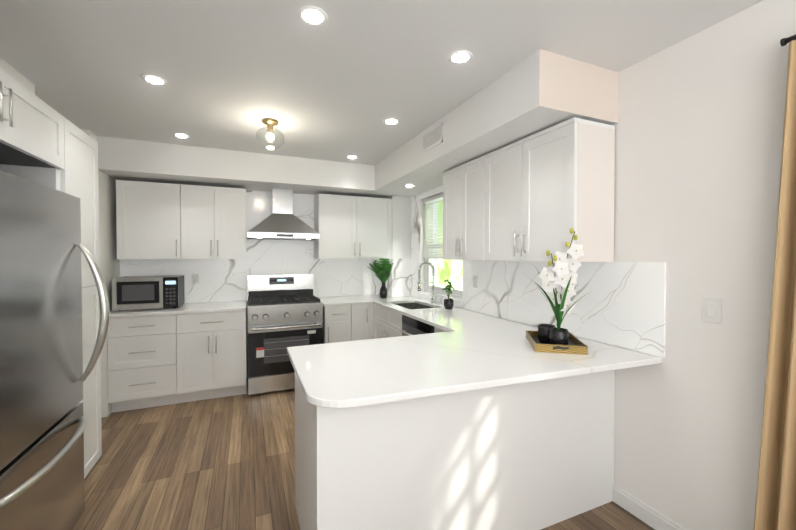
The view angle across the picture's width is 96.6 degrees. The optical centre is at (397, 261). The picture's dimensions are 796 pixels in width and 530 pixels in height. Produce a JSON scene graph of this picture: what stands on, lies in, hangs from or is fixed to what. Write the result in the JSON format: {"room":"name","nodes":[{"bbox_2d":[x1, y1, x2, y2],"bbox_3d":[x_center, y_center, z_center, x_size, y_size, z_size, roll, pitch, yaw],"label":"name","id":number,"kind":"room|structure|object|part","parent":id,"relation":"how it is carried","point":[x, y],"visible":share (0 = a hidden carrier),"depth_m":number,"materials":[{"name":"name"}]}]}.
{"room":"kitchen","nodes":[
{"label":"kitchen","id":0,"kind":"room"},
{"bbox_2d":[0,58,119,309],"bbox_3d":[-1.570,0.183,0.403,1.257,2.500,7.100,0,1,-23],"label":"wall","id":1,"kind":"structure","parent":0,"point":[109,265],"depth_m":3.33,"materials":[{"name":"white paint"}]},
{"bbox_2d":[0,69,64,169],"bbox_3d":[-1.840,-0.545,1.256,0.678,0.440,1.140,0,1,-23],"label":"upper cabinet","id":2,"kind":"object","parent":1,"relation":"attached to","point":[31,129],"visible":1,"depth_m":1.62,"materials":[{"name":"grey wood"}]},
{"bbox_2d":[199,195,410,377],"bbox_3d":[-1.618,0.126,4.141,4.200,2.500,0.485,0,1,-23],"label":"wall","id":3,"kind":"structure","parent":0,"point":[401,227],"depth_m":4.57,"materials":[{"name":"white paint"}]},
{"bbox_2d":[116,180,180,258],"bbox_3d":[-2.522,-0.405,3.643,0.533,0.767,0.358,0,1,-23],"label":"upper cabinet","id":4,"kind":"object","parent":3,"relation":"attached to","point":[148,220],"visible":0.94,"depth_m":3.51,"materials":[{"name":"white wood"}]},
{"bbox_2d":[181,184,245,258],"bbox_3d":[-1.992,-0.409,3.869,0.615,0.767,0.358,0,1,-23],"label":"upper cabinet","id":5,"kind":"object","parent":3,"relation":"attached to","point":[213,222],"visible":1,"depth_m":3.73,"materials":[{"name":"white wood"}]},
{"bbox_2d":[247,188,319,239],"bbox_3d":[-1.325,-0.542,4.077,0.757,0.580,0.491,0,1,-23],"label":"range hood","id":6,"kind":"object","parent":3,"relation":"attached to","point":[281,222],"visible":1,"depth_m":3.98,"materials":[{"name":"grey metal"}]},
{"bbox_2d":[314,194,391,258],"bbox_3d":[-0.561,-0.418,4.479,0.932,0.767,0.358,0,1,-23],"label":"upper cabinet","id":7,"kind":"object","parent":3,"relation":"attached to","point":[352,227],"visible":1,"depth_m":4.33,"materials":[{"name":"white wood"}]},
{"bbox_2d":[120,185,665,356],"bbox_3d":[-0.760,-0.167,2.755,3.195,1.293,3.400,0,1,-23],"label":"tile backsplash","id":8,"kind":"structure","parent":3,"relation":"attached to","point":[621,304],"depth_m":3.37,"materials":[{"name":"stone"}]},
{"bbox_2d":[184,274,198,293],"bbox_3d":[-2.279,0.251,3.911,0.138,0.224,0.072,0,1,-23],"label":"outlet","id":9,"kind":"object","parent":8,"relation":"attached to","point":[195,278],"visible":0.98,"depth_m":3.95,"materials":[{"name":"white plastic"}]},
{"bbox_2d":[473,275,477,287],"bbox_3d":[0.724,0.188,3.317,0.008,0.116,0.072,0,1,-23],"label":"outlet","id":10,"kind":"object","parent":8,"relation":"attached to","point":[475,281],"visible":1,"depth_m":3.31,"materials":[{"name":"white plastic"}]},
{"bbox_2d":[73,378,654,529],"bbox_3d":[-0.272,1.464,1.004,4.200,0.080,7.350,0,1,-23],"label":"floor","id":11,"kind":"structure","parent":0,"point":[225,463],"depth_m":2.35,"materials":[{"name":"brown wood"}]},
{"bbox_2d":[0,117,101,478],"bbox_3d":[-2.164,0.316,1.981,0.640,2.184,0.515,0,1,-23],"label":"tall cabinet","id":12,"kind":"object","parent":11,"relation":"on","point":[77,177],"visible":0.27,"depth_m":2.11,"materials":[{"name":"white wood"}]},
{"bbox_2d":[0,170,109,529],"bbox_3d":[-1.771,0.545,1.393,0.819,1.744,0.843,0,1,-23],"label":"fridge","id":13,"kind":"object","parent":11,"relation":"on","point":[43,420],"visible":1,"depth_m":1.51,"materials":[{"name":"grey metal"}]},
{"bbox_2d":[101,314,178,417],"bbox_3d":[-2.491,0.943,3.518,0.591,0.885,0.646,0,1,-23],"label":"base cabinet","id":14,"kind":"object","parent":11,"relation":"on","point":[142,361],"depth_m":3.27,"materials":[{"name":"white wood"}]},
{"bbox_3d":[-2.742,0.944,3.431,0.061,0.885,0.608,0,1,-23],"label":"base cabinet filler","id":15,"kind":"part","parent":14,"relation":"part of","materials":[{"name":"white wood"}]},
{"bbox_2d":[177,311,246,402],"bbox_3d":[-1.936,0.939,3.750,0.609,0.885,0.638,0,1,-23],"label":"base cabinet","id":16,"kind":"object","parent":11,"relation":"on","point":[211,357],"visible":0.96,"depth_m":3.49,"materials":[{"name":"white wood"}]},
{"bbox_2d":[109,301,246,317],"bbox_3d":[-2.213,0.483,3.642,1.206,0.030,0.623,0,1,-23],"label":"countertop","id":17,"kind":"structure","parent":16,"relation":"on","point":[207,307],"depth_m":3.47,"materials":[{"name":"stone"}]},
{"bbox_2d":[112,275,184,310],"bbox_3d":[-2.501,0.312,3.589,0.530,0.315,0.393,0,1,-23],"label":"microwave","id":18,"kind":"object","parent":17,"relation":"on","point":[143,292],"visible":1,"depth_m":3.42,"materials":[{"name":"silver metal"}]},
{"bbox_2d":[247,274,322,394],"bbox_3d":[-1.281,0.770,3.993,0.760,1.215,0.716,0,1,-23],"label":"range","id":19,"kind":"object","parent":11,"relation":"on","point":[285,311],"visible":0.94,"depth_m":3.74,"materials":[{"name":"silver metal"}]},
{"bbox_2d":[323,305,350,343],"bbox_3d":[-0.780,0.932,4.243,0.300,0.885,0.638,0,1,-23],"label":"base cabinet","id":20,"kind":"object","parent":11,"relation":"on","point":[336,323],"visible":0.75,"depth_m":3.98,"materials":[{"name":"white wood"}]},
{"bbox_2d":[318,295,372,305],"bbox_3d":[-0.676,0.474,4.281,0.565,0.030,0.653,0,1,-23],"label":"countertop","id":21,"kind":"structure","parent":20,"relation":"on","point":[339,300],"depth_m":4.17,"materials":[{"name":"stone"}]},
{"bbox_2d":[351,304,368,340],"bbox_3d":[-0.543,0.930,4.344,0.210,0.885,0.638,0,1,-23],"label":"base cabinet","id":22,"kind":"object","parent":11,"relation":"on","point":[359,321],"visible":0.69,"depth_m":4.08,"materials":[{"name":"white wood"}]},
{"bbox_2d":[369,304,373,338],"bbox_3d":[-0.149,0.927,4.538,0.665,0.885,0.610,0,1,-23],"label":"cabinet filler","id":23,"kind":"object","parent":11,"relation":"on","point":[371,306],"depth_m":4.13,"materials":[{"name":"white wood"}]},
{"bbox_2d":[295,373,458,529],"bbox_3d":[-0.169,0.968,1.858,0.635,0.884,0.684,0,1,-23],"label":"base cabinet","id":24,"kind":"object","parent":11,"relation":"on","point":[389,465],"depth_m":1.53,"materials":[{"name":"white wood"}]},
{"bbox_2d":[287,327,568,407],"bbox_3d":[0.062,0.511,1.830,1.130,0.030,0.943,0,1,-23],"label":"countertop","id":25,"kind":"structure","parent":24,"relation":"on","point":[468,350],"depth_m":1.65,"materials":[{"name":"stone"}]},
{"bbox_2d":[374,303,432,338],"bbox_3d":[0.135,0.937,3.881,0.638,0.885,0.820,0,1,-23],"label":"base cabinet","id":26,"kind":"object","parent":11,"relation":"on","point":[387,322],"visible":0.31,"depth_m":3.84,"materials":[{"name":"white wood"}]},
{"bbox_2d":[365,295,661,376],"bbox_3d":[0.412,0.489,3.260,0.627,0.030,3.383,0,1,-23],"label":"countertop","id":27,"kind":"structure","parent":26,"relation":"on","point":[601,357],"depth_m":2.34,"materials":[{"name":"stone"}]},
{"bbox_2d":[368,258,393,298],"bbox_3d":[-0.212,0.208,4.373,0.326,0.498,0.353,0,1,-23],"label":"fern plant","id":28,"kind":"object","parent":27,"relation":"on","point":[382,271],"visible":1,"depth_m":4.34,"materials":[{"name":"green plant"}]},
{"bbox_2d":[417,262,436,302],"bbox_3d":[0.330,0.234,3.875,0.234,0.462,0.129,0,1,-23],"label":"faucet","id":29,"kind":"object","parent":27,"relation":"on","point":[433,294],"visible":1,"depth_m":3.91,"materials":[{"name":"silver metal"}]},
{"bbox_2d":[442,279,455,308],"bbox_3d":[0.494,0.320,3.505,0.128,0.301,0.140,0,1,-23],"label":"plant","id":30,"kind":"object","parent":27,"relation":"on","point":[448,303],"visible":1,"depth_m":3.48,"materials":[{"name":"green plant"}]},
{"bbox_2d":[508,228,587,354],"bbox_3d":[0.876,0.159,2.037,0.525,0.669,0.488,0,1,-23],"label":"potted orchid","id":31,"kind":"object","parent":27,"relation":"on","point":[560,276],"visible":1,"depth_m":1.92,"materials":[{"name":"white plant"}]},
{"bbox_2d":[400,315,434,335],"bbox_3d":[0.407,0.949,3.223,0.634,0.882,0.594,0,1,-23],"label":"dishwasher","id":32,"kind":"object","parent":11,"relation":"on","point":[411,326],"visible":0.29,"depth_m":3.13,"materials":[{"name":"grey metal"}]},
{"bbox_2d":[455,383,522,529],"bbox_3d":[0.295,0.965,2.056,0.615,0.884,0.684,0,1,-23],"label":"base cabinet","id":33,"kind":"object","parent":11,"relation":"on","point":[489,477],"depth_m":1.73,"materials":[{"name":"white wood"}]},
{"bbox_2d":[434,327,614,529],"bbox_3d":[0.746,0.959,2.458,0.650,0.884,1.070,0,1,-23],"label":"base cabinet","id":34,"kind":"object","parent":11,"relation":"on","point":[536,455],"depth_m":1.93,"materials":[{"name":"white wood"}]},
{"bbox_2d":[0,0,762,164],"bbox_3d":[-0.272,-1.116,0.964,4.200,0.080,7.350,0,1,-23],"label":"ceiling","id":35,"kind":"structure","parent":0,"point":[346,79],"depth_m":1.88,"materials":[{"name":"white paint"}]},
{"bbox_2d":[141,74,167,85],"bbox_3d":[-1.467,-1.091,2.135,0.130,0.006,0.130,-1,1,-32],"label":"recessed light","id":36,"kind":"object","parent":35,"relation":"in","point":[151,79],"depth_m":2.13,"materials":[{"name":"white plastic"}]},
{"bbox_2d":[173,133,189,138],"bbox_3d":[-1.908,-1.106,3.120,0.130,0.006,0.130,-1,1,-32],"label":"recessed light","id":37,"kind":"object","parent":35,"relation":"in","point":[179,135],"depth_m":3.11,"materials":[{"name":"white"}]},
{"bbox_2d":[256,118,283,149],"bbox_3d":[-1.006,-0.994,2.789,0.214,0.220,0.214,0,1,-23],"label":"flush-mount ceiling light","id":38,"kind":"object","parent":35,"relation":"attached to","point":[269,123],"visible":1,"depth_m":2.77,"materials":[{"name":"clear glass"}]},
{"bbox_2d":[297,5,327,26],"bbox_3d":[-0.377,-1.082,1.567,0.130,0.006,0.130,-1,1,-32],"label":"recessed light","id":39,"kind":"object","parent":35,"relation":"in","point":[310,15],"depth_m":1.56,"materials":[{"name":"white plastic"}]},
{"bbox_2d":[346,155,357,158],"bbox_3d":[-0.492,-1.116,3.800,0.130,0.006,0.130,-1,1,-32],"label":"recessed light","id":40,"kind":"object","parent":35,"relation":"in","point":[350,156],"depth_m":3.80,"materials":[{"name":"white"}]},
{"bbox_2d":[97,49,617,197],"bbox_3d":[-0.812,-0.960,2.865,3.195,0.290,3.134,0,1,-23],"label":"soffit ceiling","id":41,"kind":"structure","parent":35,"relation":"attached to","point":[539,90],"depth_m":3.15,"materials":[{"name":"white paint"}]},
{"bbox_2d":[422,122,442,153],"bbox_3d":[0.273,-0.990,2.867,0.008,0.150,0.340,0,1,-23],"label":"ceiling vent","id":42,"kind":"object","parent":41,"relation":"in","point":[432,138],"visible":1,"depth_m":2.85,"materials":[{"name":"white metal"}]},
{"bbox_2d":[383,118,399,124],"bbox_3d":[-0.051,-1.101,2.792,0.130,0.006,0.130,-1,1,-32],"label":"recessed light","id":43,"kind":"object","parent":35,"relation":"in","point":[389,121],"depth_m":2.79,"materials":[{"name":"white"}]},
{"bbox_2d":[448,50,472,64],"bbox_3d":[0.333,-1.087,1.891,0.130,0.006,0.130,-1,1,-32],"label":"recessed light","id":44,"kind":"object","parent":35,"relation":"in","point":[459,57],"depth_m":1.89,"materials":[{"name":"white plastic"}]},
{"bbox_2d":[412,0,795,529],"bbox_3d":[1.509,0.163,1.715,0.160,2.500,7.100,0,1,-23],"label":"wall","id":45,"kind":"structure","parent":0,"point":[699,126],"depth_m":1.67,"materials":[{"name":"white paint"}]},
{"bbox_2d":[421,194,462,301],"bbox_3d":[0.534,-0.182,3.985,0.149,1.160,0.950,0,1,-23],"label":"kitchen window","id":46,"kind":"structure","parent":45,"relation":"in","point":[456,295],"depth_m":4.28,"materials":[{"name":"white"}]},
{"bbox_2d":[423,194,442,258],"bbox_3d":[0.487,-0.386,3.962,0.032,0.712,0.856,0,1,-23],"label":"window blinds","id":47,"kind":"object","parent":46,"relation":"attached to","point":[438,244],"visible":0.48,"depth_m":4.13,"materials":[{"name":"white plastic"}]},
{"bbox_2d":[442,156,483,259],"bbox_3d":[0.659,-0.407,3.014,0.358,0.789,0.614,0,1,-23],"label":"upper cabinet","id":48,"kind":"object","parent":45,"relation":"attached to","point":[463,211],"visible":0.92,"depth_m":2.92,"materials":[{"name":"white wood"}]},
{"bbox_2d":[483,117,614,261],"bbox_3d":[0.938,-0.397,2.361,0.358,0.789,0.802,0,1,-23],"label":"upper cabinet","id":49,"kind":"object","parent":45,"relation":"attached to","point":[545,190],"visible":0.96,"depth_m":2.08,"materials":[{"name":"white wood"}]},
{"bbox_2d":[613,485,686,529],"bbox_3d":[2.044,1.388,0.258,0.013,0.095,3.965,0,1,-23],"label":"baseboard","id":50,"kind":"structure","parent":45,"relation":"attached to","point":[645,513],"depth_m":1.92,"materials":[{"name":"white wood"}]},
{"bbox_2d":[703,297,721,323],"bbox_3d":[1.448,0.224,1.636,0.014,0.116,0.072,0,1,-23],"label":"switch plate","id":51,"kind":"object","parent":45,"relation":"attached to","point":[712,309],"visible":1,"depth_m":1.63,"materials":[{"name":"white plastic"}]},
{"bbox_2d":[780,34,795,45],"bbox_3d":[1.873,-0.831,0.527,0.089,0.057,1.855,0,1,-23],"label":"curtain rod","id":52,"kind":"object","parent":45,"relation":"attached to","point":[784,41],"visible":1,"depth_m":1.35,"materials":[{"name":"black metal"}]},
{"bbox_2d":[753,40,795,529],"bbox_3d":[1.529,0.283,1.220,0.090,2.215,0.470,0,1,-23],"label":"curtain","id":53,"kind":"object","parent":52,"relation":"hanging from","point":[775,507],"visible":1,"depth_m":1.36,"materials":[{"name":"beige fabric"}]},
{"label":"outside","id":54,"kind":"structure","parent":0,"visible":0},
{"bbox_2d":[438,201,462,289],"bbox_3d":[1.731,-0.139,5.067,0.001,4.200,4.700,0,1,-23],"label":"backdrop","id":55,"kind":"structure","parent":54,"point":[451,264],"depth_m":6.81,"materials":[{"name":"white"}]}
]}

